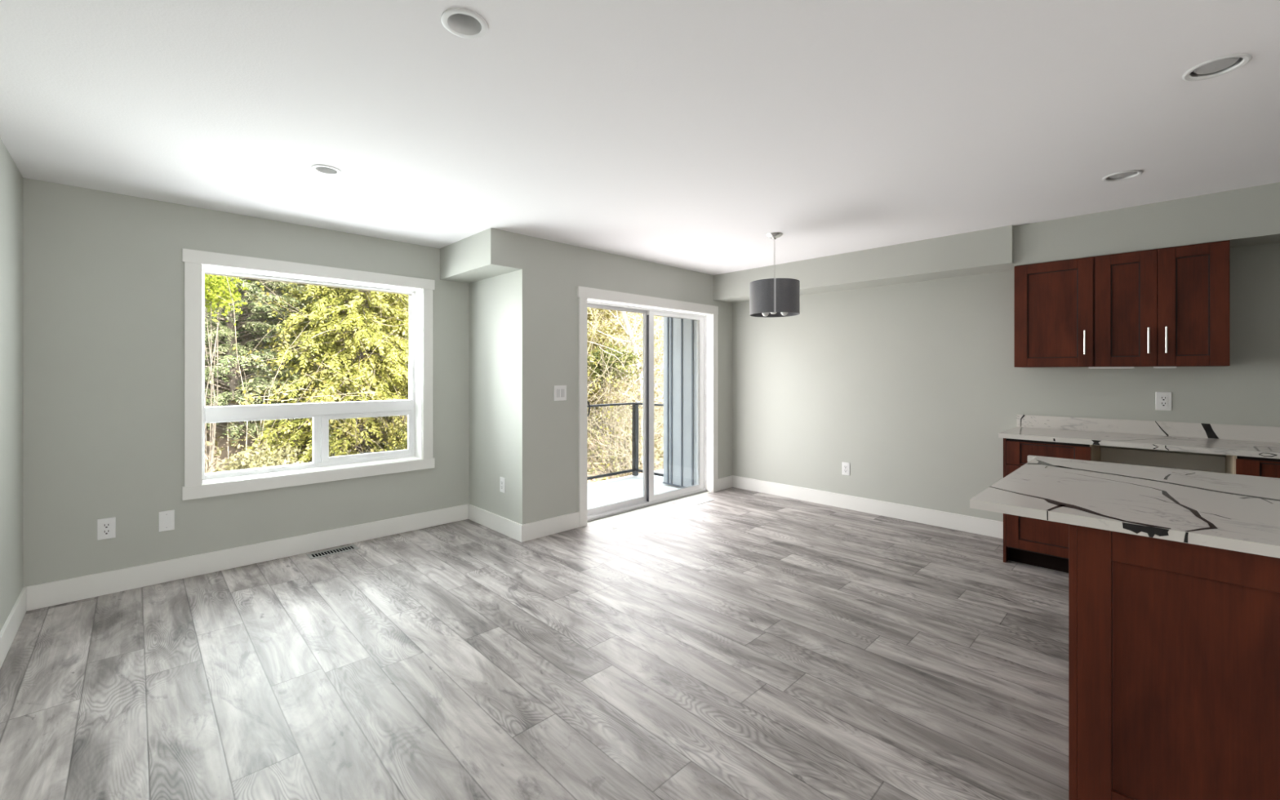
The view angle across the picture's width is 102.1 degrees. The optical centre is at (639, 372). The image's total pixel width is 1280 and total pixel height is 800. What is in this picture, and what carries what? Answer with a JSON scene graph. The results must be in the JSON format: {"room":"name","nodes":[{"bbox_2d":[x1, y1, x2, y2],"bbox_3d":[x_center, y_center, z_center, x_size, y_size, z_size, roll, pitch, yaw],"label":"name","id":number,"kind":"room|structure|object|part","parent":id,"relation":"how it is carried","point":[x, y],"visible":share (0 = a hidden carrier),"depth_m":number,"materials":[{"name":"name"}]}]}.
{"room":"empty living room","nodes":[
{"label":"empty living room","id":0,"kind":"room"},
{"bbox_2d":[0,137,22,631],"bbox_3d":[-0.291,0.043,-0.488,0.200,2.720,9.308,0,0,-44],"label":"wall","id":1,"kind":"structure","parent":0,"point":[11,178],"depth_m":2.61,"materials":[{"name":"paint"}]},
{"bbox_2d":[0,586,26,668],"bbox_3d":[-0.284,1.275,-0.342,0.014,0.136,9.108,0,0,-44],"label":"baseboard","id":2,"kind":"structure","parent":1,"relation":"attached to","point":[8,632],"depth_m":2.58,"materials":[{"name":"white paint"}]},
{"bbox_2d":[22,177,469,586],"bbox_3d":[-2.619,0.043,3.909,3.012,2.720,0.237,0,0,-44],"label":"wall","id":3,"kind":"structure","parent":0,"point":[104,272],"depth_m":3.25,"materials":[{"name":"paint"}]},
{"bbox_2d":[97,516,115,540],"bbox_3d":[-3.234,0.946,3.137,0.078,0.126,0.009,0,0,-44],"label":"wall outlet","id":4,"kind":"object","parent":3,"relation":"attached to","point":[106,527],"visible":1,"depth_m":3.13,"materials":[{"name":"white plastic"}]},
{"bbox_2d":[102,522,111,535],"bbox_3d":[-3.232,0.946,3.135,0.035,0.072,0.005,0,0,-44],"label":"receptacle","id":5,"kind":"object","parent":4,"relation":"attached to","point":[106,526],"depth_m":3.13,"materials":[{"name":"white plastic"}]},
{"bbox_2d":[158,510,174,532],"bbox_3d":[-3.042,0.953,3.325,0.076,0.128,0.007,0,0,-44],"label":"blank plate","id":6,"kind":"object","parent":3,"relation":"attached to","point":[166,518],"visible":1,"depth_m":3.32,"materials":[{"name":"white plastic"}]},
{"bbox_2d":[26,503,468,611],"bbox_3d":[-2.517,1.275,3.833,2.624,0.136,0.014,0,0,-44],"label":"baseboard","id":7,"kind":"structure","parent":3,"relation":"attached to","point":[72,589],"depth_m":3.51,"materials":[{"name":"white paint"}]},
{"bbox_2d":[182,248,435,500],"bbox_3d":[-2.474,0.012,4.035,1.654,1.640,0.259,0,0,-44],"label":"window","id":8,"kind":"structure","parent":3,"relation":"in","point":[418,455],"depth_m":3.91,"materials":[{"name":"white paint"}]},
{"bbox_3d":[-2.946,0.012,3.411,0.086,1.466,0.019,0,0,-44],"label":"casing","id":9,"kind":"part","parent":8,"relation":"part of","materials":[{"name":"white paint"}]},
{"bbox_3d":[-2.391,-0.764,3.950,1.654,0.087,0.022,0,0,-44],"label":"head casing","id":10,"kind":"part","parent":8,"relation":"part of","materials":[{"name":"white paint"}]},
{"bbox_3d":[-2.538,-0.227,4.098,1.401,0.932,0.004,0,0,-44],"label":"pane","id":11,"kind":"part","parent":8,"relation":"part of","materials":[{"name":"clear glass"}]},
{"bbox_3d":[-2.271,0.530,4.329,0.696,0.358,0.026,0,0,-44],"label":"sash","id":12,"kind":"part","parent":8,"relation":"part of","materials":[{"name":"white plastic"}]},
{"bbox_3d":[-1.841,0.012,4.489,0.086,1.466,0.019,0,0,-44],"label":"casing","id":13,"kind":"part","parent":8,"relation":"part of","materials":[{"name":"white paint"}]},
{"bbox_2d":[0,487,1068,799],"bbox_3d":[1.671,1.373,1.567,5.479,0.060,9.108,0,0,-44],"label":"floor","id":14,"kind":"structure","parent":0,"point":[740,644],"depth_m":2.36,"materials":[{"name":"grey wood"}]},
{"bbox_2d":[306,544,359,559],"bbox_3d":[-2.296,1.341,3.876,0.320,0.005,0.130,0,0,-44],"label":"floor vent","id":15,"kind":"object","parent":14,"relation":"in","point":[349,548],"visible":1,"depth_m":3.87,"materials":[{"name":"metal"}]},
{"bbox_2d":[469,271,512,520],"bbox_3d":[-1.250,0.043,4.547,0.160,2.720,0.763,0,0,-44],"label":"wall pier","id":16,"kind":"object","parent":14,"relation":"on","point":[491,299],"visible":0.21,"depth_m":4.47,"materials":[{"name":"paint"}]},
{"bbox_2d":[467,503,523,542],"bbox_3d":[-1.255,1.275,4.428,0.014,0.136,0.927,0,0,-44],"label":"baseboard","id":17,"kind":"object","parent":16,"relation":"attached to","point":[512,529],"visible":1,"depth_m":4.37,"materials":[{"name":"white paint"}]},
{"bbox_2d":[499,476,505,493],"bbox_3d":[-1.150,0.938,4.325,0.009,0.126,0.078,0,0,-44],"label":"wall outlet","id":18,"kind":"object","parent":16,"relation":"attached to","point":[502,480],"visible":1,"depth_m":4.32,"materials":[{"name":"white plastic"}]},
{"bbox_2d":[687,497,714,505],"bbox_3d":[0.633,1.341,5.388,0.315,0.005,0.115,0,0,-44],"label":"floor vent","id":19,"kind":"object","parent":14,"relation":"in","point":[704,500],"visible":1,"depth_m":5.38,"materials":[{"name":"metal"}]},
{"bbox_2d":[1003,438,1100,573],"bbox_3d":[2.957,0.902,3.711,0.612,0.882,0.474,0,0,-44],"label":"base cabinet","id":20,"kind":"object","parent":14,"relation":"on","point":[1044,544],"visible":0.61,"depth_m":3.55,"materials":[{"name":"brown wood"}]},
{"bbox_3d":[2.797,0.902,3.874,0.612,0.882,0.017,0,0,-44],"label":"panel","id":21,"kind":"part","parent":20,"relation":"part of","materials":[{"name":"brown wood"}]},
{"bbox_3d":[2.750,0.937,3.498,0.020,0.576,0.451,0,0,-44],"label":"door","id":22,"kind":"part","parent":20,"relation":"part of","materials":[{"name":"brown wood"}]},
{"bbox_3d":[2.750,0.562,3.498,0.020,0.162,0.451,0,0,-44],"label":"drawer","id":23,"kind":"part","parent":20,"relation":"part of","materials":[{"name":"brown wood"}]},
{"bbox_2d":[1068,524,1279,799],"bbox_3d":[2.308,0.901,1.288,0.998,0.884,1.817,0,0,-44],"label":"kitchen island","id":24,"kind":"object","parent":14,"relation":"on","point":[1174,646],"visible":0.79,"depth_m":1.44,"materials":[{"name":"brown wood"}]},
{"bbox_3d":[1.680,0.901,1.931,0.998,0.884,0.019,0,0,-44],"label":"panel","id":25,"kind":"part","parent":24,"relation":"part of","materials":[{"name":"brown wood"}]},
{"bbox_2d":[969,455,1279,558],"bbox_3d":[2.327,0.444,1.443,1.304,0.030,2.212,0,0,-44],"label":"island countertop","id":26,"kind":"structure","parent":24,"relation":"on","point":[1238,513],"depth_m":1.74,"materials":[{"name":"white stone"}]},
{"bbox_2d":[1225,454,1279,478],"bbox_3d":[3.910,0.902,2.735,0.612,0.882,1.050,0,0,-44],"label":"base cabinet","id":27,"kind":"object","parent":14,"relation":"on","point":[1234,464],"visible":0.26,"depth_m":2.85,"materials":[{"name":"brown wood"}]},
{"bbox_2d":[998,426,1279,458],"bbox_3d":[3.557,0.445,3.087,0.654,0.032,2.248,0,0,-44],"label":"countertop","id":28,"kind":"structure","parent":27,"relation":"on","point":[1198,445],"depth_m":3.27,"materials":[{"name":"white stone"}]},
{"bbox_3d":[3.517,0.562,2.713,0.020,0.162,0.517,0,0,-44],"label":"drawer","id":29,"kind":"part","parent":27,"relation":"part of","materials":[{"name":"brown wood"}]},
{"bbox_2d":[512,234,732,524],"bbox_3d":[0.095,0.043,5.222,3.027,2.720,0.150,0,0,-44],"label":"wall","id":30,"kind":"structure","parent":0,"point":[545,300],"depth_m":4.36,"materials":[{"name":"paint"}]},
{"bbox_2d":[522,511,579,542],"bbox_3d":[-0.730,1.275,4.302,0.561,0.136,0.014,0,0,-44],"label":"baseboard","id":31,"kind":"structure","parent":30,"relation":"attached to","point":[538,529],"depth_m":4.28,"materials":[{"name":"white paint"}]},
{"bbox_2d":[554,385,566,400],"bbox_3d":[-0.671,0.173,4.363,0.126,0.128,0.010,0,0,-44],"label":"light switch","id":32,"kind":"object","parent":30,"relation":"attached to","point":[560,391],"visible":1,"depth_m":4.36,"materials":[{"name":"white plastic"}]},
{"bbox_2d":[577,285,718,527],"bbox_3d":[0.104,0.297,5.242,1.982,2.092,0.209,0,0,-44],"label":"door","id":33,"kind":"structure","parent":30,"relation":"in","point":[706,316],"depth_m":5.27,"materials":[{"name":"white paint"}]},
{"bbox_3d":[-0.499,0.344,4.524,0.084,1.997,0.019,0,0,-44],"label":"casing","id":34,"kind":"part","parent":33,"relation":"part of","materials":[{"name":"white paint"}]},
{"bbox_3d":[-0.499,0.328,4.713,0.101,0.170,0.024,0,0,-35],"label":"handle","id":35,"kind":"part","parent":33,"relation":"part of","materials":[{"name":"metal"}]},
{"bbox_3d":[-0.233,0.341,5.006,0.902,1.937,0.036,0,0,-44],"label":"sliding panel","id":36,"kind":"part","parent":33,"relation":"part of","materials":[{"name":"glass"}]},
{"bbox_3d":[0.170,-0.702,5.175,1.982,0.095,0.022,0,0,-44],"label":"head casing","id":37,"kind":"part","parent":33,"relation":"part of","materials":[{"name":"white paint"}]},
{"bbox_3d":[0.397,0.341,5.556,0.884,1.937,0.036,0,0,-44],"label":"fixed panel","id":38,"kind":"part","parent":33,"relation":"part of","materials":[{"name":"glass"}]},
{"bbox_3d":[0.847,0.344,5.838,0.085,1.997,0.019,0,0,-44],"label":"casing","id":39,"kind":"part","parent":33,"relation":"part of","materials":[{"name":"white paint"}]},
{"bbox_2d":[718,475,732,490],"bbox_3d":[0.979,1.275,5.971,0.289,0.136,0.014,0,0,-44],"label":"baseboard","id":40,"kind":"structure","parent":30,"relation":"attached to","point":[725,482],"depth_m":5.97,"materials":[{"name":"white paint"}]},
{"bbox_2d":[0,0,1279,275],"bbox_3d":[1.671,-1.097,1.567,5.579,0.001,9.208,0,0,-44],"label":"ceiling","id":41,"kind":"structure","parent":0,"point":[682,134],"depth_m":2.15,"materials":[{"name":"white paint"}]},
{"bbox_2d":[311,164,341,175],"bbox_3d":[-1.695,-1.122,2.798,0.140,0.060,0.140,0,0,-44],"label":"recessed light","id":42,"kind":"object","parent":41,"relation":"in","point":[323,169],"visible":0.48,"depth_m":2.83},
{"bbox_2d":[440,8,488,39],"bbox_3d":[-0.551,-1.122,1.626,0.140,0.060,0.140,0,0,-44],"label":"recessed light","id":43,"kind":"object","parent":41,"relation":"in","point":[460,22],"visible":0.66,"depth_m":1.66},
{"bbox_2d":[440,227,522,283],"bbox_3d":[-1.352,-0.965,4.342,0.273,0.285,0.913,0,0,-44],"label":"soffit","id":44,"kind":"structure","parent":41,"relation":"attached to","point":[491,252],"depth_m":4.11,"materials":[{"name":"paint"}]},
{"bbox_2d":[749,231,799,317],"bbox_3d":[1.067,-0.775,4.107,0.384,0.644,0.384,0,0,-44],"label":"pendant lamp","id":45,"kind":"object","parent":41,"relation":"hanging from","point":[774,297],"visible":1,"depth_m":3.95,"materials":[{"name":"grey fabric"}]},
{"bbox_3d":[1.012,-0.492,4.172,0.060,0.079,0.060,0,0,-44],"label":"bulb","id":46,"kind":"part","parent":45,"relation":"part of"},
{"bbox_3d":[1.067,-0.875,4.107,0.007,0.375,0.007,0,0,-44],"label":"stem","id":47,"kind":"part","parent":45,"relation":"part of","materials":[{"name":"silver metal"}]},
{"bbox_3d":[1.067,-0.587,4.107,0.384,0.256,0.384,0,0,-44],"label":"lamp shade","id":48,"kind":"part","parent":45,"relation":"part of","materials":[{"name":"grey fabric"}]},
{"bbox_3d":[1.151,-0.492,4.122,0.060,0.079,0.060,0,0,-44],"label":"bulb","id":49,"kind":"part","parent":45,"relation":"part of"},
{"bbox_2d":[713,225,1014,302],"bbox_3d":[1.926,-0.962,4.966,0.365,0.290,2.775,0,0,-44],"label":"soffit","id":50,"kind":"structure","parent":41,"relation":"attached to","point":[989,251],"depth_m":4.49,"materials":[{"name":"paint"}]},
{"bbox_2d":[1102,169,1142,182],"bbox_3d":[2.685,-1.104,2.882,0.166,0.026,0.166,0,0,-44],"label":"recessed light","id":51,"kind":"object","parent":41,"relation":"in","point":[1122,175],"visible":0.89,"depth_m":2.89,"materials":[{"name":"metal"}]},
{"bbox_2d":[1013,182,1279,266],"bbox_3d":[4.319,-0.954,2.555,0.310,0.307,4.020,0,0,-44],"label":"soffit","id":52,"kind":"structure","parent":41,"relation":"attached to","point":[1251,215],"depth_m":3.33,"materials":[{"name":"paint"}]},
{"bbox_2d":[1182,53,1251,81],"bbox_3d":[2.069,-1.104,1.860,0.166,0.026,0.166,0,0,-44],"label":"recessed light","id":53,"kind":"object","parent":41,"relation":"in","point":[1216,67],"visible":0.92,"depth_m":1.86,"materials":[{"name":"metal"}]},
{"bbox_2d":[663,316,697,486],"bbox_3d":[0.987,-0.080,6.719,1.200,2.955,0.745,0,0,-44],"label":"wall","id":54,"kind":"structure","parent":0,"point":[686,323],"depth_m":6.36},
{"bbox_2d":[666,316,693,486],"bbox_3d":[0.525,-0.082,6.321,0.016,2.950,0.520,0,0,-44],"label":"batten","id":55,"kind":"object","parent":54,"relation":"attached to","point":[671,318],"visible":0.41,"depth_m":6.39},
{"bbox_2d":[732,242,1279,521],"bbox_3d":[4.091,0.043,3.153,0.200,2.720,8.395,0,0,-44],"label":"wall","id":56,"kind":"structure","parent":0,"point":[914,386],"depth_m":4.58,"materials":[{"name":"paint"}]},
{"bbox_2d":[841,462,849,475],"bbox_3d":[2.033,0.951,5.112,0.009,0.126,0.078,0,0,-44],"label":"wall outlet","id":57,"kind":"object","parent":56,"relation":"attached to","point":[845,466],"visible":1,"depth_m":5.11,"materials":[{"name":"white plastic"}]},
{"bbox_2d":[844,465,847,472],"bbox_3d":[2.031,0.951,5.110,0.005,0.072,0.035,0,0,-44],"label":"receptacle","id":58,"kind":"object","parent":57,"relation":"attached to","point":[845,466],"depth_m":5.11,"materials":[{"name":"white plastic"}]},
{"bbox_2d":[732,475,1003,538],"bbox_3d":[2.048,1.275,5.092,0.014,0.136,2.765,0,0,-44],"label":"baseboard","id":59,"kind":"structure","parent":56,"relation":"attached to","point":[980,526],"depth_m":4.87,"materials":[{"name":"white paint"}]},
{"bbox_2d":[1013,256,1095,367],"bbox_3d":[3.054,-0.418,3.801,0.378,0.757,0.455,0,0,-44],"label":"upper cabinet","id":60,"kind":"object","parent":56,"relation":"attached to","point":[1055,301],"visible":0.98,"depth_m":3.69,"materials":[{"name":"brown wood"}]},
{"bbox_3d":[3.057,-0.207,3.556,0.039,0.165,0.012,0,0,-44],"label":"handle","id":61,"kind":"part","parent":60,"relation":"part of","materials":[{"name":"silver metal"}]},
{"bbox_2d":[1016,414,1279,442],"bbox_3d":[3.782,0.381,3.311,0.020,0.100,2.254,0,0,-44],"label":"backsplash","id":62,"kind":"structure","parent":56,"relation":"attached to","point":[1216,431],"depth_m":3.54,"materials":[{"name":"white stone"}]},
{"bbox_2d":[1100,447,1225,472],"bbox_3d":[3.555,0.593,3.543,0.021,0.100,0.600,0,0,-44],"label":"rail","id":63,"kind":"object","parent":56,"relation":"attached to","point":[1168,460],"visible":1,"depth_m":3.52,"materials":[{"name":"white paint"}]},
{"bbox_2d":[1095,240,1230,366],"bbox_3d":[3.427,-0.418,3.420,0.378,0.757,0.609,0,0,-44],"label":"upper cabinet","id":64,"kind":"object","parent":56,"relation":"attached to","point":[1168,306],"visible":1,"depth_m":3.29,"materials":[{"name":"brown wood"}]},
{"bbox_2d":[1088,366,1134,368],"bbox_3d":[3.203,-0.034,3.519,0.030,0.012,0.230,0,0,-44],"label":"light","id":65,"kind":"object","parent":64,"relation":"attached to","point":[1090,367],"visible":1,"depth_m":3.52,"materials":[{"name":"white plastic"}]},
{"bbox_3d":[3.218,-0.414,3.432,0.020,0.745,0.298,0,0,-44],"label":"door","id":66,"kind":"part","parent":64,"relation":"part of","materials":[{"name":"brown wood"}]},
{"bbox_3d":[3.276,-0.207,3.332,0.039,0.165,0.012,0,0,-44],"label":"handle","id":67,"kind":"part","parent":64,"relation":"part of","materials":[{"name":"silver metal"}]},
{"bbox_2d":[1153,366,1176,368],"bbox_3d":[3.383,-0.034,3.335,0.030,0.012,0.105,0,0,-44],"label":"light","id":68,"kind":"object","parent":64,"relation":"attached to","point":[1153,366],"visible":0.98,"depth_m":3.32,"materials":[{"name":"white plastic"}]},
{"bbox_3d":[3.332,-0.207,3.275,0.039,0.165,0.012,0,0,-44],"label":"handle","id":69,"kind":"part","parent":64,"relation":"part of","materials":[{"name":"silver metal"}]},
{"bbox_3d":[3.431,-0.414,3.214,0.020,0.745,0.302,0,0,-44],"label":"door","id":70,"kind":"part","parent":64,"relation":"part of","materials":[{"name":"brown wood"}]},
{"bbox_2d":[1155,391,1171,410],"bbox_3d":[3.575,0.195,3.533,0.009,0.126,0.078,0,0,-44],"label":"wall outlet","id":71,"kind":"object","parent":56,"relation":"attached to","point":[1163,399],"visible":1,"depth_m":3.53,"materials":[{"name":"white plastic"}]},
{"bbox_2d":[1160,395,1167,406],"bbox_3d":[3.573,0.195,3.531,0.005,0.072,0.035,0,0,-44],"label":"receptacle","id":72,"kind":"object","parent":71,"relation":"attached to","point":[1163,399],"depth_m":3.53,"materials":[{"name":"white plastic"}]},
{"label":"outside","id":73,"kind":"structure","parent":0,"visible":0},
{"bbox_2d":[586,469,683,509],"bbox_3d":[-0.137,1.483,6.132,3.627,0.120,1.475,0,0,-44],"label":"deck","id":74,"kind":"object","parent":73,"point":[604,492],"visible":0.06,"depth_m":6.30,"materials":[{"name":"white concrete"}]},
{"bbox_2d":[586,402,663,479],"bbox_3d":[-0.723,0.918,6.064,2.540,1.010,0.707,0,0,-44],"label":"deck railing","id":75,"kind":"object","parent":74,"relation":"on","point":[634,470],"visible":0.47,"depth_m":7.12,"materials":[{"name":"black metal"}]},
{"bbox_3d":[-0.942,1.345,6.300,2.391,0.032,0.036,0,0,-44],"label":"rail","id":76,"kind":"part","parent":75,"relation":"part of","materials":[{"name":"black metal"}]},
{"bbox_3d":[-0.947,0.425,6.294,2.540,0.025,0.060,0,0,-44],"label":"rail","id":77,"kind":"part","parent":75,"relation":"part of","materials":[{"name":"metal"}]},
{"bbox_3d":[-0.064,0.930,7.157,0.064,0.985,0.064,0,0,-44],"label":"post","id":78,"kind":"part","parent":75,"relation":"part of","materials":[{"name":"black metal"}]},
{"bbox_3d":[0.183,0.425,6.905,0.060,0.025,0.645,0,0,-44],"label":"rail","id":79,"kind":"part","parent":75,"relation":"part of","materials":[{"name":"metal"}]},
{"bbox_3d":[0.183,1.345,6.904,0.036,0.032,0.643,0,0,-44],"label":"rail","id":80,"kind":"part","parent":75,"relation":"part of","materials":[{"name":"metal"}]},
{"bbox_2d":[662,482,686,487],"bbox_3d":[0.553,1.396,6.295,0.012,0.014,0.745,0,0,-44],"label":"flashing","id":81,"kind":"object","parent":74,"relation":"on","point":[663,482],"visible":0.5,"depth_m":6.42,"materials":[{"name":"grey metal"}]},
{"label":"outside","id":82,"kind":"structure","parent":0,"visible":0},
{"bbox_2d":[204,280,663,483],"bbox_3d":[-2.857,-0.357,24.395,58.000,8.900,29.100,0,0,-44],"label":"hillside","id":83,"kind":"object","parent":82,"point":[223,442],"visible":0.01,"depth_m":12.46,"materials":[{"name":"green plant"}]},
{"bbox_2d":[204,274,263,473],"bbox_3d":[-6.782,0.402,8.142,1.300,4.386,1.140,0,0,-16],"label":"tree","id":84,"kind":"object","parent":83,"relation":"on","point":[210,295],"visible":0.53,"depth_m":8.16,"materials":[{"name":"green plant"}]},
{"bbox_2d":[204,435,309,472],"bbox_3d":[-5.717,2.192,7.948,1.714,2.450,1.626,0,0,23],"label":"clump","id":85,"kind":"object","parent":83,"relation":"on","point":[245,464],"visible":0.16,"depth_m":7.74,"materials":[{"name":"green plant"}]},
{"bbox_2d":[204,277,347,364],"bbox_3d":[-8.493,-4.307,11.713,5.042,8.410,4.861,0,0,6],"label":"fir tree","id":86,"kind":"object","parent":83,"relation":"on","point":[271,289],"visible":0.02,"depth_m":11.72,"materials":[{"name":"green plant"}]},
{"bbox_2d":[204,274,358,445],"bbox_3d":[-7.524,-2.817,9.601,4.349,8.606,3.894,0,0,2],"label":"fir tree","id":87,"kind":"object","parent":83,"relation":"on","point":[228,331],"visible":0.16,"depth_m":9.51,"materials":[{"name":"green plant"}]},
{"bbox_2d":[204,275,408,471],"bbox_3d":[-7.721,-0.733,9.297,8.932,6.209,5.873,0,0,-44],"label":"bare shrub","id":88,"kind":"object","parent":83,"relation":"on","point":[208,275],"visible":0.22,"depth_m":8.90,"materials":[{"name":"brown plant"}]},
{"bbox_2d":[241,282,408,463],"bbox_3d":[-5.729,-2.232,10.358,4.020,9.444,4.018,0,0,-10],"label":"cedar tree","id":89,"kind":"object","parent":83,"relation":"on","point":[356,308],"visible":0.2,"depth_m":9.67,"materials":[{"name":"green plant"}]},
{"bbox_2d":[352,291,408,419],"bbox_3d":[-5.301,-3.432,12.736,4.465,9.534,4.075,0,0,40],"label":"cedar tree","id":90,"kind":"object","parent":83,"relation":"on","point":[398,385],"visible":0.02,"depth_m":11.56,"materials":[{"name":"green plant"}]},
{"bbox_2d":[228,281,620,453],"bbox_3d":[-3.947,0.433,10.207,6.463,4.642,4.904,0,0,-44],"label":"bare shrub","id":91,"kind":"object","parent":83,"relation":"on","point":[371,393],"visible":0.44,"depth_m":8.74,"materials":[{"name":"yellow plant"}]},
{"bbox_2d":[204,277,663,483],"bbox_3d":[-3.764,-0.961,17.427,29.374,9.548,12.181,0,0,-44],"label":"undergrowth","id":92,"kind":"object","parent":83,"relation":"on","point":[218,450],"visible":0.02,"depth_m":12.87,"materials":[{"name":"plant"}]},
{"bbox_2d":[343,289,663,480],"bbox_3d":[-2.470,-0.897,12.577,9.255,10.583,6.933,0,0,-44],"label":"bramble","id":93,"kind":"object","parent":83,"relation":"on","point":[591,311],"visible":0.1,"depth_m":12.36,"materials":[{"name":"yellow plant"}]},
{"bbox_2d":[586,307,627,360],"bbox_3d":[-1.942,-1.082,15.951,3.480,4.199,3.397,0,0,-44],"label":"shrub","id":94,"kind":"object","parent":83,"relation":"on","point":[600,310],"visible":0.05,"depth_m":16.06,"materials":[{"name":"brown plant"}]},
{"bbox_2d":[586,320,629,436],"bbox_3d":[-1.224,0.240,14.798,2.052,3.512,2.224,0,0,-13],"label":"shrub","id":95,"kind":"object","parent":83,"relation":"on","point":[606,331],"visible":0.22,"depth_m":14.41,"materials":[{"name":"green plant"}]},
{"bbox_2d":[586,340,641,471],"bbox_3d":[-0.731,0.999,13.537,1.752,3.821,1.554,0,0,5],"label":"tree","id":96,"kind":"object","parent":83,"relation":"on","point":[617,353],"visible":0.82,"depth_m":13.28,"materials":[{"name":"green plant"}]},
{"bbox_2d":[586,309,663,442],"bbox_3d":[0.259,-1.595,16.391,8.534,7.789,9.783,0,0,-44],"label":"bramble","id":97,"kind":"object","parent":83,"relation":"on","point":[640,325],"visible":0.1,"depth_m":15.76,"materials":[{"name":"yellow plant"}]},
{"bbox_2d":[586,309,663,462],"bbox_3d":[-0.507,-0.977,13.854,5.923,7.400,5.882,0,0,28],"label":"bare tree","id":98,"kind":"object","parent":83,"relation":"on","point":[624,318],"visible":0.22,"depth_m":14.45,"materials":[{"name":"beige plant"}]},
{"bbox_2d":[586,310,663,478],"bbox_3d":[-0.231,0.214,13.882,6.683,6.241,7.435,0,0,-44],"label":"bramble","id":99,"kind":"object","parent":83,"relation":"on","point":[623,454],"visible":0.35,"depth_m":13.40,"materials":[{"name":"plant"}]}
]}

